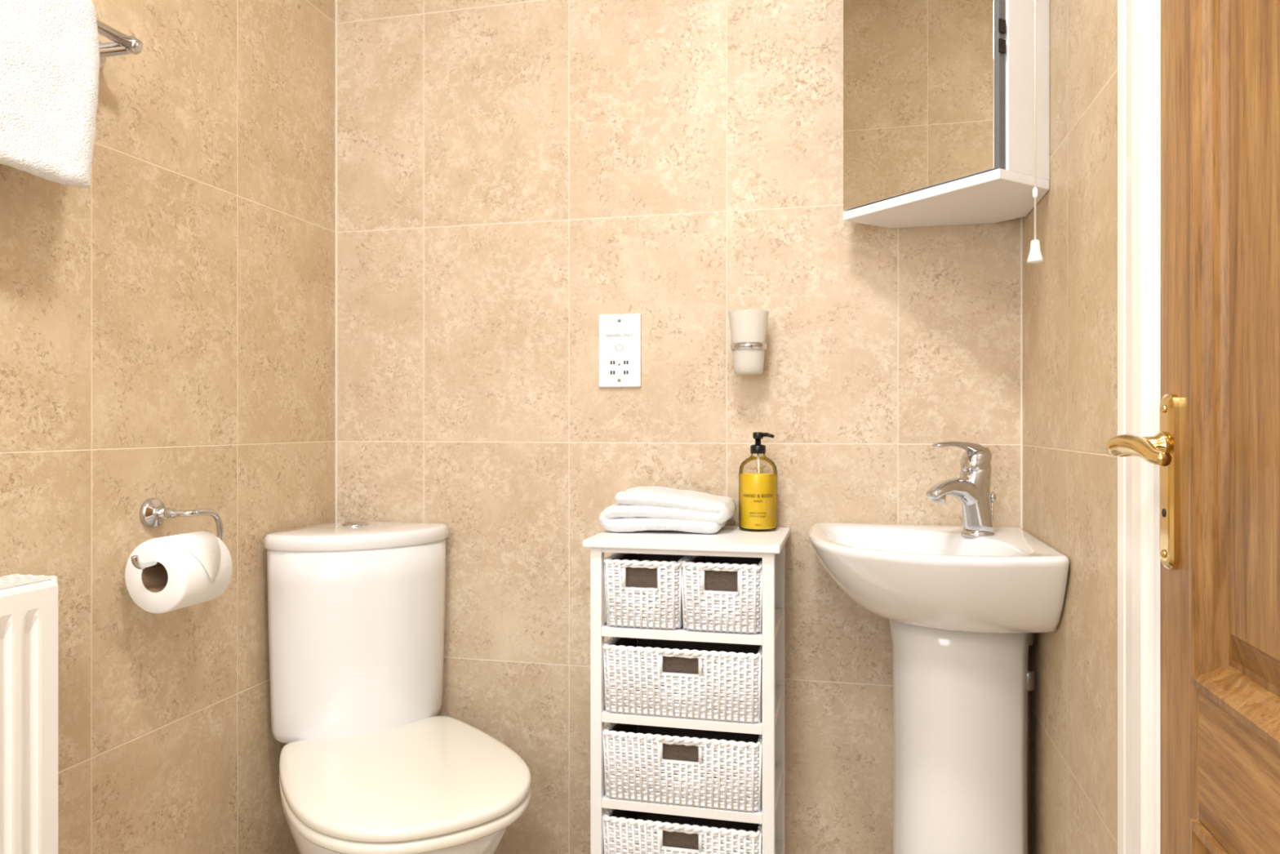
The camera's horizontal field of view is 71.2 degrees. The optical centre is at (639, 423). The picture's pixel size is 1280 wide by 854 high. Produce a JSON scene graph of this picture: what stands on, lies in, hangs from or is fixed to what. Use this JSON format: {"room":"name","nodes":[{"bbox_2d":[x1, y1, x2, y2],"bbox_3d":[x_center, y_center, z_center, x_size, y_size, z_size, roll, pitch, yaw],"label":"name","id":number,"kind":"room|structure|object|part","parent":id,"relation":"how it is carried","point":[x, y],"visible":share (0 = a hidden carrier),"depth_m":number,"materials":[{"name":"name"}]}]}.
{"room":"bathroom","nodes":[
{"label":"bathroom","id":0,"kind":"room"},
{"bbox_2d":[0,0,335,853],"bbox_3d":[-1.009,-0.160,0.699,0.100,2.400,2.600,0,0,13],"label":"wall","id":1,"kind":"structure","parent":0,"point":[167,321],"depth_m":1.50,"materials":[{"name":"tile"}]},
{"bbox_2d":[0,573,57,853],"bbox_3d":[-0.879,0.619,0.833,0.092,0.843,0.696,0,0,13],"label":"radiator","id":2,"kind":"object","parent":1,"relation":"attached to","point":[28,603],"visible":1,"depth_m":1.13,"materials":[{"name":"white metal"}]},
{"bbox_2d":[0,573,54,588],"bbox_3d":[-0.865,0.199,0.849,0.060,0.004,0.657,0,0,13],"label":"grille","id":3,"kind":"object","parent":2,"relation":"attached to","point":[14,580],"depth_m":1.14,"materials":[{"name":"white metal"}]},
{"bbox_2d":[97,19,142,68],"bbox_3d":[-0.849,-0.548,0.981,0.084,0.048,0.722,0,0,13],"label":"towel rail","id":4,"kind":"object","parent":1,"relation":"attached to","point":[123,45],"visible":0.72,"depth_m":1.30,"materials":[{"name":"silver metal"}]},
{"bbox_2d":[0,0,99,187],"bbox_3d":[-0.815,-0.448,0.969,0.087,0.282,0.518,0,0,13],"label":"hanging towel","id":5,"kind":"object","parent":4,"relation":"hanging from","point":[50,49],"visible":1,"depth_m":1.12,"materials":[{"name":"white fabric"}]},
{"bbox_2d":[130,497,223,569],"bbox_3d":[-0.752,0.169,1.405,0.078,0.099,0.193,0,0,13],"label":"toilet roll holder","id":6,"kind":"object","parent":1,"relation":"attached to","point":[153,512],"visible":0.8,"depth_m":1.42,"materials":[{"name":"silver metal"}]},
{"bbox_3d":[-0.740,0.177,1.402,0.054,0.082,0.193,0,0,13],"label":"arm","id":7,"kind":"part","parent":6,"relation":"part of","materials":[{"name":"silver metal"}]},
{"bbox_2d":[124,530,232,613],"bbox_3d":[-0.717,0.230,1.398,0.117,0.114,0.105,0,0,13],"label":"toilet roll","id":8,"kind":"object","parent":6,"relation":"hanging from","point":[197,568],"depth_m":1.36,"materials":[{"name":"white paper"}]},
{"bbox_2d":[337,0,1020,853],"bbox_3d":[0.029,-0.160,1.842,1.599,2.400,0.100,0,0,13],"label":"wall","id":9,"kind":"structure","parent":0,"point":[514,175],"depth_m":1.81,"materials":[{"name":"tile"}]},
{"bbox_2d":[335,0,337,522],"bbox_3d":[-0.662,-0.160,1.951,0.004,2.400,0.004,0,0,13],"label":"trim","id":10,"kind":"structure","parent":9,"relation":"attached to","point":[336,1],"depth_m":1.95,"materials":[{"name":"white"}]},
{"bbox_2d":[599,313,640,387],"bbox_3d":[-0.041,-0.147,1.802,0.087,0.147,0.010,0,0,13],"label":"socket","id":11,"kind":"object","parent":9,"relation":"attached to","point":[620,335],"visible":1,"depth_m":1.80,"materials":[{"name":"white plastic"}]},
{"bbox_2d":[728,309,768,374],"bbox_3d":[0.207,-0.152,1.699,0.077,0.117,0.096,0,0,13],"label":"holder","id":12,"kind":"object","parent":9,"relation":"attached to","point":[748,327],"visible":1,"depth_m":1.66,"materials":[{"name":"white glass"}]},
{"bbox_2d":[1020,217,1022,528],"bbox_3d":[0.697,-0.160,1.633,0.003,2.400,0.003,0,0,13],"label":"trim","id":13,"kind":"structure","parent":9,"relation":"attached to","point":[1021,218],"depth_m":1.63,"materials":[{"name":"white"}]},
{"bbox_2d":[1022,0,1117,853],"bbox_3d":[0.450,-0.160,0.357,0.100,2.400,2.600,0,0,13],"label":"wall","id":14,"kind":"structure","parent":0,"point":[1070,297],"depth_m":1.24,"materials":[{"name":"tile"}]},
{"bbox_2d":[843,0,1048,228],"bbox_3d":[0.561,-0.704,1.549,0.253,0.672,0.328,0,0,-32],"label":"upper cabinet","id":15,"kind":"object","parent":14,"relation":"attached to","point":[939,95],"visible":0.99,"depth_m":1.45,"materials":[{"name":"white"}]},
{"bbox_3d":[0.454,-0.704,1.487,0.005,0.636,0.317,0,0,-32],"label":"mirror door","id":16,"kind":"part","parent":15,"relation":"part of","materials":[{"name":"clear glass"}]},
{"bbox_3d":[0.561,-0.376,1.549,0.253,0.016,0.328,0,0,-32],"label":"panel","id":17,"kind":"part","parent":15,"relation":"part of","materials":[{"name":"white wood"}]},
{"bbox_3d":[0.547,-0.600,1.350,0.013,0.020,0.003,0,0,-32],"label":"hinge plate","id":18,"kind":"part","parent":15,"relation":"part of","materials":[{"name":"black plastic"}]},
{"bbox_3d":[0.547,-0.570,1.350,0.013,0.020,0.003,0,0,-32],"label":"hinge plate","id":19,"kind":"part","parent":15,"relation":"part of","materials":[{"name":"black plastic"}]},
{"bbox_2d":[1117,0,1159,853],"bbox_3d":[0.426,-0.014,0.513,0.019,2.108,0.989,0,0,13],"label":"trim","id":20,"kind":"structure","parent":14,"relation":"attached to","point":[1138,20],"depth_m":0.92,"materials":[{"name":"white paint"}]},
{"bbox_2d":[1106,0,1229,853],"bbox_3d":[0.490,0.037,0.817,0.099,1.990,0.151,0,0,13],"label":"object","id":21,"kind":"object","parent":14,"relation":"attached to","point":[1179,699],"depth_m":0.84,"materials":[{"name":"brown wood"}]},
{"bbox_3d":[0.452,0.023,0.812,0.027,0.026,0.125,0,0,13],"label":"lever","id":22,"kind":"part","parent":21,"relation":"part of","materials":[{"name":"gold metal"}]},
{"bbox_3d":[0.468,0.055,0.811,0.059,0.166,0.130,0,0,13],"label":"door handle","id":23,"kind":"part","parent":21,"relation":"part of","materials":[{"name":"gold metal"}]},
{"bbox_2d":[1198,689,1279,853],"bbox_3d":[0.448,0.290,0.508,0.040,0.120,0.573,0,0,13],"label":"rail","id":24,"kind":"object","parent":21,"relation":"attached to","point":[1239,771],"visible":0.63,"depth_m":0.71,"materials":[{"name":"brown wood"}]},
{"bbox_2d":[1190,0,1279,751],"bbox_3d":[0.470,-0.309,0.673,0.023,1.078,0.242,0,0,13],"label":"panel","id":25,"kind":"object","parent":24,"relation":"attached to","point":[1235,44],"visible":1,"depth_m":0.72,"materials":[{"name":"brown wood"}]},
{"bbox_3d":[0.448,0.931,0.508,0.040,0.202,0.573,0,0,13],"label":"rail","id":26,"kind":"object","parent":21,"relation":"attached to","visible":0},
{"bbox_2d":[1190,818,1227,853],"bbox_3d":[0.470,0.590,0.673,0.023,0.480,0.242,0,0,13],"label":"panel","id":27,"kind":"object","parent":26,"relation":"attached to","point":[1202,842],"visible":1,"depth_m":0.78,"materials":[{"name":"brown wood"}]},
{"bbox_3d":[-0.268,-1.410,0.576,1.599,0.100,2.700,0,0,13],"label":"ceiling","id":28,"kind":"structure","parent":0,"visible":0},
{"bbox_2d":[1026,0,1043,263],"bbox_3d":[0.535,-0.789,1.210,0.064,1.142,0.064,0,0,13],"label":"pull cord","id":29,"kind":"object","parent":28,"relation":"hanging from","point":[1035,256],"visible":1,"depth_m":1.21,"materials":[{"name":"white plastic"}]},
{"bbox_3d":[0.535,-0.233,1.210,0.021,0.030,0.021,0,0,13],"label":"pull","id":30,"kind":"part","parent":29,"relation":"part of","materials":[{"name":"white plastic"}]},
{"bbox_3d":[0.535,-0.792,1.210,0.003,1.095,0.003,0,0,-9],"label":"cord","id":31,"kind":"part","parent":29,"relation":"part of","materials":[{"name":"white fabric"}]},
{"bbox_3d":[-0.219,1.090,0.565,1.699,0.100,2.700,0,0,13],"label":"floor","id":32,"kind":"structure","parent":0,"visible":0},
{"bbox_2d":[264,520,531,853],"bbox_3d":[-0.459,0.619,1.613,0.388,0.842,0.683,0,0,-35],"label":"toilet","id":33,"kind":"object","parent":32,"relation":"on","point":[368,764],"visible":1,"depth_m":1.66,"materials":[{"name":"white ceramic"}]},
{"bbox_3d":[-0.553,0.222,1.776,0.278,0.032,0.278,0,0,13],"label":"cistern lid","id":34,"kind":"part","parent":33,"relation":"part of","materials":[{"name":"white ceramic"}]},
{"bbox_3d":[-0.431,0.835,1.580,0.362,0.411,0.549,0,0,-30],"label":"bowl","id":35,"kind":"part","parent":33,"relation":"part of","materials":[{"name":"white ceramic"}]},
{"bbox_3d":[-0.402,0.619,1.531,0.387,0.019,0.485,0,0,-32],"label":"seat","id":36,"kind":"part","parent":33,"relation":"part of","materials":[{"name":"white plastic"}]},
{"bbox_3d":[-0.402,0.595,1.531,0.387,0.023,0.485,0,0,-32],"label":"lid","id":37,"kind":"part","parent":33,"relation":"part of","materials":[{"name":"white plastic"}]},
{"bbox_2d":[582,525,790,853],"bbox_3d":[0.095,0.620,1.631,0.337,0.840,0.271,0,0,13],"label":"storage unit","id":38,"kind":"object","parent":32,"relation":"on","point":[690,753],"visible":1,"depth_m":1.52,"materials":[{"name":"white wicker"}]},
{"bbox_3d":[-0.074,0.626,1.554,0.020,0.827,0.020,0,0,13],"label":"post","id":39,"kind":"part","parent":38,"relation":"part of","materials":[{"name":"white paint"}]},
{"bbox_3d":[-0.048,0.359,1.669,0.014,0.016,0.216,0,0,13],"label":"rail","id":40,"kind":"part","parent":38,"relation":"part of","materials":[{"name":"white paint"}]},
{"bbox_2d":[598,485,736,533],"bbox_3d":[0.055,0.161,1.682,0.244,0.079,0.160,0,0,13],"label":"folded towel","id":41,"kind":"object","parent":38,"relation":"on","point":[641,508],"visible":1,"depth_m":1.62,"materials":[{"name":"white fabric"}]},
{"bbox_3d":[0.070,0.217,1.518,0.276,0.009,0.012,0,0,13],"label":"rail","id":42,"kind":"part","parent":38,"relation":"part of","materials":[{"name":"white paint"}]},
{"bbox_3d":[0.070,0.655,1.519,0.276,0.016,0.015,0,0,13],"label":"rail","id":43,"kind":"part","parent":38,"relation":"part of","materials":[{"name":"white paint"}]},
{"bbox_3d":[0.070,0.507,1.519,0.276,0.016,0.015,0,0,13],"label":"rail","id":44,"kind":"part","parent":38,"relation":"part of","materials":[{"name":"white paint"}]},
{"bbox_3d":[0.070,0.359,1.519,0.276,0.016,0.015,0,0,13],"label":"rail","id":45,"kind":"part","parent":38,"relation":"part of","materials":[{"name":"white paint"}]},
{"bbox_2d":[606,623,762,633],"bbox_3d":[0.097,0.357,1.635,0.276,0.006,0.250,0,0,13],"label":"shelf","id":46,"kind":"object","parent":38,"relation":"attached to","point":[611,628],"depth_m":1.52,"materials":[{"name":"white paint"}]},
{"bbox_2d":[738,431,777,531],"bbox_3d":[0.222,0.108,1.683,0.072,0.184,0.073,0,0,13],"label":"soap dispenser bottle","id":47,"kind":"object","parent":38,"relation":"on","point":[757,491],"visible":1,"depth_m":1.66,"materials":[{"name":"yellow plastic"}]},
{"bbox_3d":[0.214,0.626,1.486,0.020,0.827,0.020,0,0,13],"label":"post","id":48,"kind":"part","parent":38,"relation":"part of","materials":[{"name":"white paint"}]},
{"bbox_3d":[0.242,0.803,1.601,0.014,0.016,0.216,0,0,13],"label":"rail","id":49,"kind":"part","parent":38,"relation":"part of","materials":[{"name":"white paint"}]},
{"bbox_3d":[0.242,0.655,1.601,0.014,0.016,0.216,0,0,13],"label":"rail","id":50,"kind":"part","parent":38,"relation":"part of","materials":[{"name":"white paint"}]},
{"bbox_3d":[0.242,0.507,1.601,0.014,0.016,0.216,0,0,13],"label":"rail","id":51,"kind":"part","parent":38,"relation":"part of","materials":[{"name":"white paint"}]},
{"bbox_3d":[0.242,0.359,1.601,0.014,0.016,0.216,0,0,13],"label":"rail","id":52,"kind":"part","parent":38,"relation":"part of","materials":[{"name":"white paint"}]},
{"bbox_3d":[0.268,0.626,1.716,0.020,0.827,0.020,0,0,13],"label":"post","id":53,"kind":"part","parent":38,"relation":"part of","materials":[{"name":"white paint"}]},
{"bbox_2d":[808,522,1069,853],"bbox_3d":[0.466,0.614,1.472,0.377,0.852,0.418,0,0,13],"label":"basin","id":54,"kind":"object","parent":32,"relation":"on","point":[964,614],"visible":1,"depth_m":1.44,"materials":[{"name":"white ceramic"}]},
{"bbox_3d":[0.466,0.255,1.472,0.377,0.134,0.418,0,0,13],"label":"bowl","id":55,"kind":"part","parent":54,"relation":"part of","materials":[{"name":"white ceramic"}]},
{"bbox_2d":[926,440,996,537],"bbox_3d":[0.540,0.110,1.503,0.164,0.164,0.054,0,0,-25],"label":"mixer tap","id":56,"kind":"object","parent":54,"relation":"on","point":[971,488],"visible":1,"depth_m":1.50,"materials":[{"name":"silver metal"}]},
{"bbox_3d":[0.529,0.130,1.491,0.134,0.079,0.038,0,0,-32],"label":"spout","id":57,"kind":"part","parent":56,"relation":"part of","materials":[{"name":"silver metal"}]},
{"bbox_3d":[0.535,0.046,1.495,0.124,0.035,0.034,0,0,-32],"label":"lever","id":58,"kind":"part","parent":56,"relation":"part of","materials":[{"name":"silver metal"}]},
{"bbox_3d":[0.606,0.161,1.539,0.004,0.062,0.004,0,0,13],"label":"popup rod","id":59,"kind":"part","parent":56,"relation":"part of","materials":[{"name":"silver metal"}]},
{"bbox_3d":[0.606,0.126,1.539,0.014,0.016,0.014,0,0,13],"label":"popup knob","id":60,"kind":"part","parent":56,"relation":"part of","materials":[{"name":"silver metal"}]}
]}

